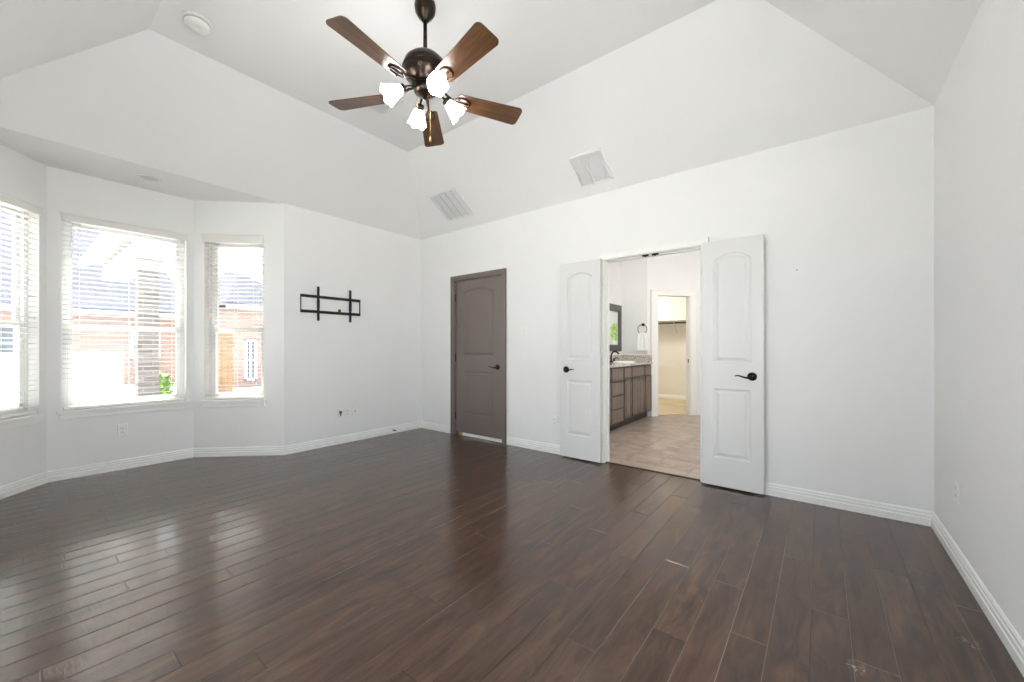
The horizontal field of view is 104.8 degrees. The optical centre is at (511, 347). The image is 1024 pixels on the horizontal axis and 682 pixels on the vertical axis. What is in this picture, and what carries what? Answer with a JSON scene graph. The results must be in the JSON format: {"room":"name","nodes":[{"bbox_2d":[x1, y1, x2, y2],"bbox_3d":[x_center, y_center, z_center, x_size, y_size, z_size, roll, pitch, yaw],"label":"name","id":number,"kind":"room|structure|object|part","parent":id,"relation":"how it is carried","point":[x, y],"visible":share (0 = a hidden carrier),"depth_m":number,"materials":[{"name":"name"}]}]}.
{"room":"empty bedroom","nodes":[
{"label":"empty bedroom","id":0,"kind":"room"},
{"bbox_2d":[0,144,46,485],"bbox_3d":[-3.977,-0.205,2.963,0.160,2.710,0.921,0,0,-12],"label":"wall","id":1,"kind":"structure","parent":0,"point":[23,449],"depth_m":3.29,"materials":[{"name":"paint"}]},
{"bbox_2d":[0,203,46,429],"bbox_3d":[-3.955,-0.270,3.006,0.171,1.790,0.651,0,0,-12],"label":"window","id":2,"kind":"structure","parent":1,"relation":"in","point":[6,423],"depth_m":3.24,"materials":[{"name":"plastic"}]},
{"bbox_3d":[-4.020,-0.652,2.992,0.022,0.955,0.525,0,0,-12],"label":"sash","id":3,"kind":"part","parent":2,"relation":"part of","materials":[{"name":"glass"}]},
{"bbox_3d":[-3.996,0.150,2.998,0.022,0.730,0.525,0,0,-12],"label":"sash","id":4,"kind":"part","parent":2,"relation":"part of","materials":[{"name":"glass"}]},
{"bbox_3d":[-4.009,-0.307,2.995,0.060,1.715,0.595,0,0,-12],"label":"frame","id":5,"kind":"part","parent":2,"relation":"part of","materials":[{"name":"plastic"}]},
{"bbox_2d":[0,192,44,418],"bbox_3d":[-3.920,-0.319,3.014,0.091,1.725,0.615,0,0,-12],"label":"window blind","id":6,"kind":"object","parent":2,"relation":"attached to","point":[5,199],"visible":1,"depth_m":3.16,"materials":[{"name":"plastic"}]},
{"bbox_3d":[-3.937,-0.297,3.010,0.056,1.655,0.381,0,0,-12],"label":"ladder cord","id":7,"kind":"part","parent":6,"relation":"part of","materials":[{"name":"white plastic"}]},
{"bbox_3d":[-3.937,0.534,3.010,0.050,0.020,0.571,0,0,-12],"label":"rail","id":8,"kind":"part","parent":6,"relation":"part of","materials":[{"name":"plastic"}]},
{"bbox_3d":[-3.954,-0.670,3.256,0.014,0.870,0.014,0,0,38],"label":"lift cord","id":9,"kind":"part","parent":6,"relation":"part of","materials":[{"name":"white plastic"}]},
{"bbox_3d":[-3.929,0.560,3.012,0.115,0.023,0.651,0,0,-12],"label":"sill","id":10,"kind":"part","parent":2,"relation":"part of","materials":[{"name":"paint"}]},
{"bbox_2d":[47,166,193,470],"bbox_3d":[-3.736,-0.205,3.817,0.160,2.710,1.125,0,0,38],"label":"wall","id":11,"kind":"structure","parent":0,"point":[75,442],"depth_m":3.64,"materials":[{"name":"paint"}]},
{"bbox_2d":[118,424,127,436],"bbox_3d":[-3.692,0.779,3.736,0.009,0.115,0.070,0,0,38],"label":"wall outlet","id":12,"kind":"object","parent":11,"relation":"attached to","point":[122,428],"visible":1,"depth_m":3.73,"materials":[{"name":"white plastic"}]},
{"bbox_2d":[57,220,190,419],"bbox_3d":[-3.705,-0.270,3.808,0.170,1.790,0.916,0,0,38],"label":"window","id":13,"kind":"structure","parent":11,"relation":"in","point":[66,339],"depth_m":3.73,"materials":[{"name":"plastic"}]},
{"bbox_3d":[-3.757,-0.652,3.849,0.022,0.955,0.790,0,0,38],"label":"sash","id":14,"kind":"part","parent":13,"relation":"part of","materials":[{"name":"glass"}]},
{"bbox_3d":[-3.737,0.150,3.833,0.022,0.730,0.790,0,0,38],"label":"sash","id":15,"kind":"part","parent":13,"relation":"part of","materials":[{"name":"glass"}]},
{"bbox_2d":[60,212,187,409],"bbox_3d":[-3.676,-0.319,3.786,0.090,1.725,0.880,0,0,38],"label":"window blind","id":16,"kind":"object","parent":13,"relation":"attached to","point":[68,217],"visible":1,"depth_m":3.75,"materials":[{"name":"plastic"}]},
{"bbox_3d":[-3.690,0.534,3.796,0.050,0.020,0.836,0,0,38],"label":"rail","id":17,"kind":"part","parent":16,"relation":"part of","materials":[{"name":"plastic"}]},
{"bbox_3d":[-3.690,-0.297,3.796,0.056,1.655,0.646,0,0,38],"label":"ladder cord","id":18,"kind":"part","parent":16,"relation":"part of","materials":[{"name":"white fabric"}]},
{"bbox_3d":[-3.683,0.560,3.791,0.115,0.023,0.916,0,0,38],"label":"sill","id":19,"kind":"part","parent":13,"relation":"part of","materials":[{"name":"paint"}]},
{"bbox_2d":[124,383,260,397],"bbox_3d":[-8.293,1.350,9.681,65.000,0.100,65.000,0,0,38],"label":"ground","id":20,"kind":"structure","parent":0,"point":[132,387],"depth_m":12.34,"materials":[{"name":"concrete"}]},
{"bbox_2d":[0,352,123,408],"bbox_3d":[-11.436,0.695,5.188,0.320,1.210,9.050,0,0,38],"label":"wall","id":21,"kind":"structure","parent":20,"relation":"on","point":[78,374],"depth_m":8.27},
{"bbox_2d":[0,210,175,383],"bbox_3d":[-20.467,-2.615,12.874,10.000,7.830,13.900,0,0,38],"label":"house","id":22,"kind":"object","parent":20,"relation":"on","point":[164,367],"visible":0.14,"depth_m":13.81,"materials":[{"name":"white brick"}]},
{"bbox_3d":[-15.360,-0.150,12.174,0.022,1.100,1.100,0,0,38],"label":"pane","id":23,"kind":"part","parent":22,"relation":"part of","materials":[{"name":"glass"}]},
{"bbox_2d":[131,257,162,396],"bbox_3d":[-5.202,0.025,5.617,0.300,2.550,0.300,0,0,38],"label":"patio column","id":24,"kind":"structure","parent":20,"relation":"on","point":[153,375],"depth_m":5.54,"materials":[{"name":"grey brick"}]},
{"bbox_2d":[77,232,262,283],"bbox_3d":[-5.494,-1.716,7.295,3.350,0.929,3.200,0,0,38],"label":"roof","id":25,"kind":"structure","parent":24,"relation":"on","point":[103,234],"depth_m":6.22,"materials":[{"name":"white"}]},
{"bbox_2d":[159,371,174,394],"bbox_3d":[-7.646,0.899,8.572,0.494,0.808,0.490,0,0,2],"label":"shrub","id":26,"kind":"object","parent":20,"relation":"on","point":[166,383],"visible":0.42,"depth_m":8.53,"materials":[{"name":"green plant"}]},
{"bbox_2d":[217,333,235,391],"bbox_3d":[-8.136,0.435,10.740,0.060,1.670,1.060,0,0,38],"label":"brick wall","id":27,"kind":"structure","parent":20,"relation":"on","point":[225,379],"depth_m":10.93,"materials":[{"name":"orange brick"}]},
{"bbox_2d":[219,272,262,387],"bbox_3d":[-7.750,-1.415,17.261,4.600,5.430,9.300,0,0,38],"label":"house","id":28,"kind":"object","parent":20,"relation":"on","point":[245,361],"visible":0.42,"depth_m":13.12,"materials":[{"name":"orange brick"}]},
{"bbox_3d":[-8.738,0.400,13.163,0.022,1.300,0.270,0,0,38],"label":"pane","id":29,"kind":"part","parent":28,"relation":"part of","materials":[{"name":"glass"}]},
{"bbox_2d":[194,200,283,447],"bbox_3d":[-2.947,-0.205,4.281,0.970,2.710,0.160,0,0,-5],"label":"wall","id":30,"kind":"structure","parent":0,"point":[258,425],"depth_m":4.21,"materials":[{"name":"paint"}]},
{"bbox_2d":[199,243,266,406],"bbox_3d":[-2.964,-0.270,4.249,0.656,1.790,0.170,0,0,-5],"label":"window","id":31,"kind":"structure","parent":30,"relation":"in","point":[208,402],"depth_m":4.26,"materials":[{"name":"plastic"}]},
{"bbox_2d":[201,233,264,398],"bbox_3d":[-2.961,-0.330,4.210,0.620,1.748,0.096,0,0,-5],"label":"window blind","id":32,"kind":"object","parent":31,"relation":"attached to","point":[234,239],"visible":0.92,"depth_m":4.21,"materials":[{"name":"plastic"}]},
{"bbox_3d":[-2.962,-0.297,4.230,0.386,1.655,0.056,0,0,-5],"label":"ladder cord","id":33,"kind":"part","parent":32,"relation":"part of","materials":[{"name":"white fabric"}]},
{"bbox_3d":[-2.962,0.534,4.230,0.576,0.020,0.050,0,0,-5],"label":"rail","id":34,"kind":"part","parent":32,"relation":"part of","materials":[{"name":"plastic"}]},
{"bbox_3d":[-2.713,-0.670,4.218,0.014,0.870,0.014,0,0,38],"label":"lift cord","id":35,"kind":"part","parent":32,"relation":"part of","materials":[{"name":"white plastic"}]},
{"bbox_3d":[-2.962,0.560,4.222,0.656,0.023,0.115,0,0,-5],"label":"sill","id":36,"kind":"part","parent":31,"relation":"part of","materials":[{"name":"paint"}]},
{"bbox_3d":[-2.968,0.150,4.290,0.530,0.730,0.022,0,0,-5],"label":"sash","id":37,"kind":"part","parent":31,"relation":"part of","materials":[{"name":"glass"}]},
{"bbox_3d":[-2.970,-0.652,4.315,0.530,0.955,0.022,0,0,-5],"label":"sash","id":38,"kind":"part","parent":31,"relation":"part of","materials":[{"name":"glass"}]},
{"bbox_2d":[284,203,420,445],"bbox_3d":[-1.902,-0.205,5.050,0.120,2.710,1.949,0,0,38],"label":"wall","id":39,"kind":"structure","parent":0,"point":[371,362],"depth_m":4.82,"materials":[{"name":"paint"}]},
{"bbox_2d":[300,287,359,322],"bbox_3d":[-2.112,-0.507,4.645,0.050,0.390,0.721,0,0,38],"label":"mount","id":40,"kind":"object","parent":39,"relation":"attached to","point":[317,296],"depth_m":4.61,"materials":[{"name":"black metal"}]},
{"bbox_3d":[-2.214,-0.507,4.504,0.038,0.390,0.020,0,0,38],"label":"hook arm","id":41,"kind":"part","parent":40,"relation":"part of"},
{"bbox_3d":[-2.123,-0.587,4.654,0.020,0.032,0.720,0,0,38],"label":"rail","id":42,"kind":"part","parent":40,"relation":"part of","materials":[{"name":"black metal"}]},
{"bbox_3d":[-2.123,-0.415,4.654,0.020,0.032,0.720,0,0,38],"label":"rail","id":43,"kind":"part","parent":40,"relation":"part of","materials":[{"name":"black metal"}]},
{"bbox_3d":[-1.974,-0.507,4.811,0.038,0.390,0.020,0,0,38],"label":"hook arm","id":44,"kind":"part","parent":40,"relation":"part of"},
{"bbox_2d":[337,408,342,417],"bbox_3d":[-2.055,0.782,4.729,0.035,0.115,0.070,0,0,38],"label":"cable plate","id":45,"kind":"object","parent":39,"relation":"attached to","point":[339,410],"visible":1,"depth_m":4.73,"materials":[{"name":"white plastic"}]},
{"bbox_2d":[345,407,349,416],"bbox_3d":[-2.007,0.782,4.812,0.009,0.115,0.070,0,0,38],"label":"wall outlet","id":46,"kind":"object","parent":39,"relation":"attached to","point":[347,409],"visible":1,"depth_m":4.81,"materials":[{"name":"white plastic"}]},
{"bbox_2d":[352,406,357,415],"bbox_3d":[-1.944,0.782,4.884,0.018,0.115,0.070,0,0,38],"label":"plate","id":47,"kind":"object","parent":39,"relation":"attached to","point":[355,408],"visible":1,"depth_m":4.88,"materials":[{"name":"white plastic"}]},
{"bbox_2d":[0,0,982,239],"bbox_3d":[-0.842,-1.899,2.769,5.888,0.677,4.029,0,0,38],"label":"ceiling","id":48,"kind":"structure","parent":0,"point":[663,88],"depth_m":2.96,"materials":[{"name":"paint"}]},
{"bbox_2d":[136,174,161,182],"bbox_3d":[-3.334,-1.556,3.625,0.176,0.007,0.176,0,0,38],"label":"recessed light","id":49,"kind":"object","parent":48,"relation":"in","point":[144,177],"visible":1,"depth_m":3.62,"materials":[{"name":"white plastic"}]},
{"bbox_2d":[182,11,211,34],"bbox_3d":[-2.094,-2.152,2.621,0.156,0.050,0.156,0,0,38],"label":"smoke detector","id":50,"kind":"object","parent":48,"relation":"attached to","point":[194,21],"visible":1,"depth_m":2.59,"materials":[{"name":"white plastic"}]},
{"bbox_2d":[368,100,402,114],"bbox_3d":[-1.137,-2.173,3.509,0.320,0.008,0.170,0,0,38],"label":"ceiling vent","id":51,"kind":"object","parent":48,"relation":"in","point":[381,109],"visible":0.5,"depth_m":3.56,"materials":[{"name":"metal"}]},
{"bbox_2d":[326,0,521,146],"bbox_3d":[-0.546,-1.736,2.446,1.255,0.883,1.248,0,0,38],"label":"ceiling fan","id":52,"kind":"object","parent":48,"relation":"hanging from","point":[427,72],"visible":1,"depth_m":2.38,"materials":[{"name":"brown wood"}]},
{"bbox_3d":[-0.964,-1.605,2.569,0.445,0.038,0.150,0,0,12],"label":"blade","id":53,"kind":"part","parent":52,"relation":"part of","materials":[{"name":"brown wood"}]},
{"bbox_3d":[-0.761,-1.605,2.110,0.150,0.038,0.445,0,0,30],"label":"blade","id":54,"kind":"part","parent":52,"relation":"part of","materials":[{"name":"brown wood"}]},
{"bbox_3d":[-0.742,-1.544,2.399,0.121,0.132,0.141,0,0,38],"label":"lamp shade","id":55,"kind":"part","parent":52,"relation":"part of","materials":[{"name":"white glass"}]},
{"bbox_3d":[-0.630,-1.544,2.674,0.141,0.132,0.121,0,0,38],"label":"lamp shade","id":56,"kind":"part","parent":52,"relation":"part of","materials":[{"name":"white glass"}]},
{"bbox_3d":[-0.590,-1.605,2.905,0.150,0.038,0.445,0,0,-6],"label":"blade","id":57,"kind":"part","parent":52,"relation":"part of","materials":[{"name":"brown wood"}]},
{"bbox_3d":[-0.457,-1.562,2.318,0.076,0.070,0.054,0,0,38],"label":"bulb","id":58,"kind":"part","parent":52,"relation":"part of","materials":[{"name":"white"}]},
{"bbox_3d":[-0.450,-1.544,2.293,0.142,0.132,0.121,0,0,38],"label":"lamp shade","id":59,"kind":"part","parent":52,"relation":"part of","materials":[{"name":"white glass"}]},
{"bbox_3d":[-0.360,-1.544,2.576,0.121,0.132,0.142,0,0,38],"label":"lamp shade","id":60,"kind":"part","parent":52,"relation":"part of","materials":[{"name":"white glass"}]},
{"bbox_3d":[-0.261,-1.605,2.161,0.150,0.038,0.445,0,0,-42],"label":"blade","id":61,"kind":"part","parent":52,"relation":"part of","materials":[{"name":"brown wood"}]},
{"bbox_3d":[-0.155,-1.605,2.653,0.445,0.038,0.150,0,0,-24],"label":"blade","id":62,"kind":"part","parent":52,"relation":"part of","materials":[{"name":"brown wood"}]},
{"bbox_2d":[428,188,474,221],"bbox_3d":[-0.746,-1.756,4.866,0.475,0.227,0.342,0,0,38],"label":"ceiling vent","id":63,"kind":"object","parent":48,"relation":"in","point":[450,203],"visible":1,"depth_m":4.86,"materials":[{"name":"metal"}]},
{"bbox_2d":[567,147,613,187],"bbox_3d":[0.753,-1.714,3.772,0.345,0.194,0.292,0,0,38],"label":"ceiling vent","id":64,"kind":"object","parent":48,"relation":"in","point":[590,168],"visible":1,"depth_m":3.77,"materials":[{"name":"metal"}]},
{"bbox_2d":[0,398,1023,681],"bbox_3d":[0.918,1.184,5.059,7.200,0.092,10.105,0,0,38],"label":"floor","id":65,"kind":"structure","parent":0,"point":[419,554],"depth_m":1.98,"materials":[{"name":"brown wood"}]},
{"bbox_2d":[610,369,610,424],"bbox_3d":[0.974,0.708,5.272,0.542,0.885,0.500,0,0,38],"label":"vanity cabinet","id":66,"kind":"object","parent":65,"relation":"on","point":[610,369],"visible":0.16,"depth_m":5.27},
{"bbox_2d":[610,355,652,367],"bbox_3d":[1.470,0.193,5.900,0.549,0.145,2.139,0,0,38],"label":"countertop","id":67,"kind":"structure","parent":66,"relation":"on","point":[639,359],"depth_m":6.62,"materials":[{"name":"beige stone"}]},
{"bbox_2d":[610,351,618,361],"bbox_3d":[1.655,0.136,6.365,0.160,0.186,0.268,0,0,38],"label":"faucet","id":68,"kind":"object","parent":67,"relation":"on","point":[613,351],"visible":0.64,"depth_m":6.38,"materials":[{"name":"black metal"}]},
{"bbox_2d":[613,361,634,362],"bbox_3d":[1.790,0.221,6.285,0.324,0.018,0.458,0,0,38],"label":"sink","id":69,"kind":"object","parent":67,"relation":"in","point":[613,361],"visible":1,"depth_m":6.20,"materials":[{"name":"ceramic"}]},
{"bbox_2d":[610,367,623,429],"bbox_3d":[1.263,0.708,5.643,0.539,0.885,0.440,0,0,38],"label":"vanity cabinet","id":70,"kind":"object","parent":65,"relation":"on","point":[617,373],"visible":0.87,"depth_m":5.46,"materials":[{"name":"brown wood"}]},
{"bbox_3d":[1.467,0.375,5.483,0.021,0.180,0.404,0,0,38],"label":"drawer","id":71,"kind":"part","parent":70,"relation":"part of","materials":[{"name":"brown wood"}]},
{"bbox_3d":[1.467,0.568,5.483,0.021,0.175,0.404,0,0,38],"label":"drawer","id":72,"kind":"part","parent":70,"relation":"part of","materials":[{"name":"brown wood"}]},
{"bbox_3d":[1.467,0.757,5.483,0.021,0.175,0.404,0,0,38],"label":"drawer","id":73,"kind":"part","parent":70,"relation":"part of","materials":[{"name":"brown wood"}]},
{"bbox_3d":[1.467,0.948,5.483,0.021,0.175,0.404,0,0,38],"label":"drawer","id":74,"kind":"part","parent":70,"relation":"part of","materials":[{"name":"brown wood"}]},
{"bbox_2d":[618,366,631,426],"bbox_3d":[1.493,0.708,5.933,0.542,0.885,0.300,0,0,38],"label":"vanity cabinet","id":75,"kind":"object","parent":65,"relation":"on","point":[627,380],"visible":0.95,"depth_m":5.77,"materials":[{"name":"brown wood"}]},
{"bbox_3d":[1.696,0.738,5.774,0.024,0.575,0.264,0,0,38],"label":"door","id":76,"kind":"part","parent":75,"relation":"part of","materials":[{"name":"brown wood"}]},
{"bbox_3d":[1.694,0.360,5.775,0.018,0.150,0.264,0,0,38],"label":"drawer","id":77,"kind":"part","parent":75,"relation":"part of","materials":[{"name":"brown wood"}]},
{"bbox_2d":[626,365,644,423],"bbox_3d":[1.755,0.708,6.268,0.542,0.885,0.550,0,0,38],"label":"vanity cabinet","id":78,"kind":"object","parent":65,"relation":"on","point":[638,371],"visible":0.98,"depth_m":6.08,"materials":[{"name":"brown wood"}]},
{"bbox_3d":[1.879,0.738,6.006,0.024,0.575,0.254,0,0,38],"label":"door","id":79,"kind":"part","parent":78,"relation":"part of","materials":[{"name":"brown wood"}]},
{"bbox_3d":[1.956,0.360,6.110,0.018,0.150,0.514,0,0,38],"label":"drawer","id":80,"kind":"part","parent":78,"relation":"part of","materials":[{"name":"brown wood"}]},
{"bbox_3d":[2.039,0.738,6.210,0.024,0.575,0.254,0,0,38],"label":"door","id":81,"kind":"part","parent":78,"relation":"part of","materials":[{"name":"brown wood"}]},
{"bbox_2d":[640,364,651,418],"bbox_3d":[2.025,0.708,6.612,0.542,0.885,0.325,0,0,38],"label":"vanity cabinet","id":82,"kind":"object","parent":65,"relation":"on","point":[648,377],"visible":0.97,"depth_m":6.43,"materials":[{"name":"brown wood"}]},
{"bbox_3d":[2.226,0.360,6.454,0.018,0.150,0.289,0,0,38],"label":"drawer","id":83,"kind":"part","parent":82,"relation":"part of","materials":[{"name":"brown wood"}]},
{"bbox_3d":[2.229,0.738,6.452,0.024,0.575,0.289,0,0,38],"label":"door","id":84,"kind":"part","parent":82,"relation":"part of","materials":[{"name":"brown wood"}]},
{"bbox_2d":[610,261,620,354],"bbox_3d":[1.032,-0.350,5.869,0.100,3.000,2.931,0,0,38],"label":"wall","id":85,"kind":"structure","parent":0,"point":[615,267],"depth_m":6.72,"materials":[{"name":"paint"}]},
{"bbox_2d":[610,303,621,350],"bbox_3d":[1.657,-0.340,6.557,0.035,0.790,0.765,0,0,38],"label":"wall mirror","id":86,"kind":"object","parent":85,"relation":"attached to","point":[615,310],"visible":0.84,"depth_m":6.70,"materials":[{"name":"mirror"}]},
{"bbox_3d":[1.648,-0.340,6.564,0.012,0.610,0.585,0,0,38],"label":"picture panel","id":87,"kind":"part","parent":86,"relation":"part of","materials":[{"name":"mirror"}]},
{"bbox_2d":[610,355,651,361],"bbox_3d":[1.466,0.175,5.903,0.539,0.110,2.139,0,0,38],"label":"backsplash","id":88,"kind":"structure","parent":85,"relation":"attached to","point":[641,358],"depth_m":6.71,"materials":[{"name":"stone"}]},
{"bbox_2d":[621,258,646,354],"bbox_3d":[2.086,-0.350,6.841,0.560,3.000,0.100,0,0,38],"label":"wall","id":89,"kind":"structure","parent":0,"point":[633,272],"depth_m":6.78,"materials":[{"name":"paint"}]},
{"bbox_3d":[2.206,-0.327,6.645,0.167,0.188,0.060,0,0,38],"label":"towel ring","id":90,"kind":"object","parent":89,"relation":"attached to","visible":0},
{"bbox_2d":[637,333,647,350],"bbox_3d":[2.192,-0.101,6.628,0.180,0.312,0.028,0,0,38],"label":"hand towel","id":91,"kind":"object","parent":90,"relation":"hanging from","point":[642,342],"visible":1,"depth_m":6.62,"materials":[{"name":"white fabric"}]},
{"bbox_2d":[606,461,699,480],"bbox_3d":[1.294,1.147,3.693,0.886,0.006,0.026,0,0,38],"label":"trim","id":92,"kind":"structure","parent":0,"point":[606,461],"depth_m":3.66,"materials":[{"name":"brown wood"}]},
{"bbox_2d":[658,297,685,395],"bbox_3d":[3.828,-0.125,8.689,3.000,2.550,0.100,0,0,38],"label":"wall","id":93,"kind":"structure","parent":0,"point":[671,345],"depth_m":8.83,"materials":[{"name":"paint"}]},
{"bbox_2d":[658,319,685,333],"bbox_3d":[3.689,-0.453,8.512,2.800,0.305,0.350,0,0,38],"label":"closet shelf","id":94,"kind":"object","parent":93,"relation":"attached to","point":[682,322],"visible":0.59,"depth_m":8.68,"materials":[{"name":"paint"}]},
{"bbox_3d":[3.619,-0.540,8.422,2.800,0.031,0.032,0,0,38],"label":"hanging rod","id":95,"kind":"part","parent":94,"relation":"part of","materials":[{"name":"brown wood"}]},
{"bbox_2d":[658,394,685,399],"bbox_3d":[3.072,1.103,7.726,2.800,0.095,2.350,0,0,38],"label":"baseboard","id":96,"kind":"structure","parent":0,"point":[659,395],"depth_m":8.80,"materials":[{"name":"paint"}]},
{"bbox_2d":[647,250,699,415],"bbox_3d":[3.167,-0.350,6.792,1.810,3.000,0.110,0,0,-7],"label":"wall","id":97,"kind":"structure","parent":0,"point":[678,271],"depth_m":6.69,"materials":[{"name":"paint"}]},
{"bbox_2d":[651,290,697,416],"bbox_3d":[2.743,0.085,6.728,0.831,2.130,0.138,0,0,-7],"label":"trim","id":98,"kind":"structure","parent":97,"relation":"attached to","point":[691,296],"depth_m":6.71,"materials":[{"name":"paint"}]},
{"bbox_2d":[421,106,933,511],"bbox_3d":[0.784,-0.205,4.127,5.246,2.710,0.115,0,0,38],"label":"wall","id":99,"kind":"structure","parent":0,"point":[849,333],"depth_m":2.94,"materials":[{"name":"paint"}]},
{"bbox_2d":[0,421,559,498],"bbox_3d":[-0.803,1.103,2.738,5.787,0.095,4.029,0,0,38],"label":"baseboard","id":100,"kind":"structure","parent":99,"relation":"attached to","point":[7,490],"depth_m":4.17,"materials":[{"name":"paint"}]},
{"bbox_2d":[450,268,505,443],"bbox_3d":[-0.418,0.098,5.041,0.950,2.105,0.164,0,0,38],"label":"door","id":101,"kind":"structure","parent":99,"relation":"in","point":[477,300],"depth_m":5.02,"materials":[{"name":"brown paint"}]},
{"bbox_2d":[552,415,557,426],"bbox_3d":[0.467,0.797,4.298,0.070,0.115,0.009,0,0,38],"label":"wall outlet","id":102,"kind":"object","parent":99,"relation":"attached to","point":[554,418],"visible":1,"depth_m":4.29,"materials":[{"name":"white plastic"}]},
{"bbox_2d":[560,259,602,462],"bbox_3d":[0.707,0.126,4.049,0.474,2.021,0.153,0,0,38],"label":"door","id":103,"kind":"structure","parent":99,"relation":"in","point":[581,283],"depth_m":4.03,"materials":[{"name":"white paint"}]},
{"bbox_2d":[597,237,708,481],"bbox_3d":[1.310,0.102,3.714,1.022,2.095,0.159,0,0,38],"label":"trim","id":104,"kind":"structure","parent":99,"relation":"attached to","point":[689,245],"depth_m":3.94,"materials":[{"name":"paint"}]},
{"bbox_2d":[702,234,763,494],"bbox_3d":[1.783,0.126,3.206,0.453,2.021,0.153,0,0,38],"label":"door","id":105,"kind":"structure","parent":99,"relation":"in","point":[732,269],"depth_m":3.18,"materials":[{"name":"white paint"}]},
{"bbox_3d":[1.824,0.228,3.100,0.123,0.028,0.039,0,0,38],"label":"lever","id":106,"kind":"part","parent":105,"relation":"part of","materials":[{"name":"black metal"}]},
{"bbox_3d":[1.880,0.225,3.087,0.067,0.067,0.031,0,0,38],"label":"handle","id":107,"kind":"part","parent":105,"relation":"part of","materials":[{"name":"black metal"}]},
{"bbox_2d":[934,0,1023,640],"bbox_3d":[1.516,-0.205,0.907,0.120,2.710,4.249,0,0,38],"label":"wall","id":108,"kind":"structure","parent":0,"point":[979,106],"depth_m":1.78,"materials":[{"name":"paint"}]},
{"bbox_2d":[764,482,1023,676],"bbox_3d":[0.960,1.103,1.356,1.308,0.095,4.029,0,0,38],"label":"baseboard","id":109,"kind":"structure","parent":108,"relation":"attached to","point":[1014,644],"depth_m":2.45,"materials":[{"name":"paint"}]},
{"bbox_2d":[955,479,959,504],"bbox_3d":[2.367,0.765,2.096,0.009,0.115,0.070,0,0,38],"label":"wall outlet","id":110,"kind":"object","parent":108,"relation":"attached to","point":[957,484],"visible":1,"depth_m":2.08,"materials":[{"name":"white plastic"}]}
]}

